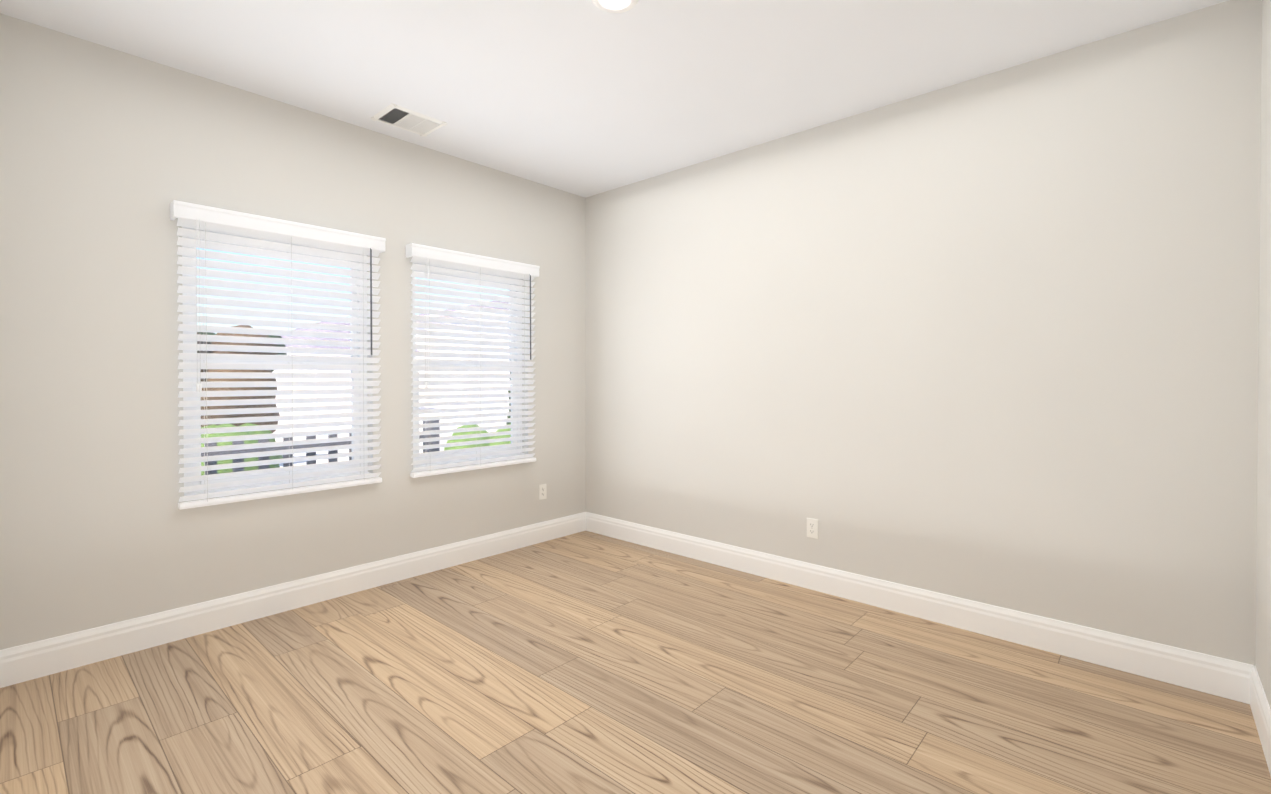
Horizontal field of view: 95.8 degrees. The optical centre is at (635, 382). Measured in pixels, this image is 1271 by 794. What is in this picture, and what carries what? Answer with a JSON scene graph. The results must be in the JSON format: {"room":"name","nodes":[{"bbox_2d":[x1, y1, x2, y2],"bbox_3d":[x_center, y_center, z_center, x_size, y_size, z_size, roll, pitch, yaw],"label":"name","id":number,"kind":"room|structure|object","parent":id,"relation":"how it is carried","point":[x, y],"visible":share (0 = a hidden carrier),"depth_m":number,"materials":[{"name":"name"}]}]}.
{"room":"empty bedroom","nodes":[
{"label":"empty bedroom","id":0,"kind":"room"},
{"bbox_2d":[0,13,585,649],"bbox_3d":[-1.664,-0.140,3.467,0.150,2.740,3.870,0,1,42],"label":"wall","id":1,"kind":"structure","parent":0,"point":[108,155],"depth_m":2.73,"materials":[{"name":"beige paint"}]},
{"bbox_2d":[182,227,370,495],"bbox_3d":[-1.936,-0.122,3.161,0.138,1.360,0.907,0,1,42],"label":"window","id":2,"kind":"structure","parent":1,"relation":"in","point":[213,490],"depth_m":3.11,"materials":[{"name":"white plastic"}]},
{"bbox_2d":[170,200,385,509],"bbox_3d":[-1.847,-0.129,3.080,0.097,1.455,0.995,0,1,42],"label":"window blind","id":3,"kind":"object","parent":2,"relation":"attached to","point":[200,217],"visible":0.98,"depth_m":3.02,"materials":[{"name":"white plastic"}]},
{"bbox_2d":[0,512,585,687],"bbox_3d":[-1.524,1.154,3.511,0.015,0.150,3.335,0,1,42],"label":"baseboard","id":4,"kind":"structure","parent":1,"relation":"attached to","point":[32,660],"depth_m":2.96,"materials":[{"name":"white paint"}]},
{"bbox_2d":[412,262,524,468],"bbox_3d":[-1.161,-0.131,4.018,0.138,1.360,0.901,0,1,42],"label":"window","id":5,"kind":"structure","parent":1,"relation":"in","point":[461,453],"depth_m":4.03,"materials":[{"name":"white plastic"}]},
{"bbox_2d":[406,243,539,477],"bbox_3d":[-1.072,-0.137,3.938,0.097,1.455,0.989,0,1,42],"label":"window blind","id":6,"kind":"object","parent":5,"relation":"attached to","point":[433,256],"visible":0.94,"depth_m":3.89,"materials":[{"name":"white plastic"}]},
{"bbox_2d":[539,484,546,499],"bbox_3d":[-0.711,0.838,4.414,0.007,0.115,0.070,0,1,42],"label":"electrical outlet","id":7,"kind":"object","parent":1,"relation":"attached to","point":[542,491],"visible":1,"depth_m":4.41,"materials":[{"name":"white plastic"}]},
{"bbox_2d":[0,0,1228,197],"bbox_3d":[-0.207,-1.558,2.136,4.080,0.120,3.870,0,1,42],"label":"ceiling","id":8,"kind":"structure","parent":0,"point":[585,98],"depth_m":2.65,"materials":[{"name":"white paint"}]},
{"bbox_2d":[370,103,447,136],"bbox_3d":[-1.303,-1.504,3.310,0.270,0.010,0.330,0,1,42],"label":"ceiling vent","id":9,"kind":"object","parent":8,"relation":"in","point":[395,115],"visible":1,"depth_m":3.29,"materials":[{"name":"white metal"}]},
{"bbox_2d":[592,0,637,12],"bbox_3d":[-0.081,-1.492,2.231,0.188,0.012,0.188,0,1,42],"label":"recessed light","id":10,"kind":"object","parent":8,"relation":"in","point":[615,6],"visible":1,"depth_m":2.27,"materials":[{"name":"white paint"}]},
{"bbox_2d":[0,531,1270,793],"bbox_3d":[-0.207,1.302,2.163,4.080,0.120,3.870,0,1,42],"label":"floor","id":11,"kind":"structure","parent":0,"point":[586,663],"depth_m":2.22,"materials":[{"name":"brown wood"}]},
{"bbox_2d":[585,0,1261,664],"bbox_3d":[1.041,-0.141,3.529,3.780,2.740,0.150,0,1,42],"label":"wall","id":12,"kind":"structure","parent":0,"point":[991,338],"depth_m":2.83,"materials":[{"name":"beige paint"}]},
{"bbox_2d":[807,518,817,538],"bbox_3d":[1.052,0.867,3.422,0.070,0.115,0.007,0,1,42],"label":"electrical outlet","id":13,"kind":"object","parent":12,"relation":"attached to","point":[812,528],"visible":1,"depth_m":3.42,"materials":[{"name":"white plastic"}]},
{"bbox_2d":[586,512,1254,703],"bbox_3d":[0.985,1.155,3.480,3.780,0.150,0.015,0,1,42],"label":"baseboard","id":14,"kind":"structure","parent":12,"relation":"attached to","point":[1215,675],"depth_m":2.84,"materials":[{"name":"white paint"}]},
{"bbox_2d":[1255,0,1270,708],"bbox_3d":[1.251,-0.116,0.832,0.150,2.740,3.870,0,1,42],"label":"wall","id":15,"kind":"structure","parent":0,"point":[1263,615],"depth_m":2.08,"materials":[{"name":"beige paint"}]},
{"bbox_2d":[1250,666,1270,775],"bbox_3d":[1.269,1.178,0.986,0.015,0.150,3.335,0,1,42],"label":"baseboard","id":16,"kind":"structure","parent":15,"relation":"attached to","point":[1260,708],"depth_m":2.00,"materials":[{"name":"white paint"}]},
{"label":"outside","id":17,"kind":"structure","parent":0,"visible":0},
{"bbox_2d":[273,405,508,466],"bbox_3d":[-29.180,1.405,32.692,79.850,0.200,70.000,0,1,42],"label":"fence","id":18,"kind":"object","parent":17,"point":[348,426],"depth_m":20.05,"materials":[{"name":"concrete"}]},
{"bbox_2d":[197,301,510,474],"bbox_3d":[-13.150,-2.054,21.538,39.450,6.973,47.900,0,1,42],"label":"outdoor view","id":19,"kind":"object","parent":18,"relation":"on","point":[294,405],"depth_m":7.25,"materials":[{"name":"grey"}]}
]}

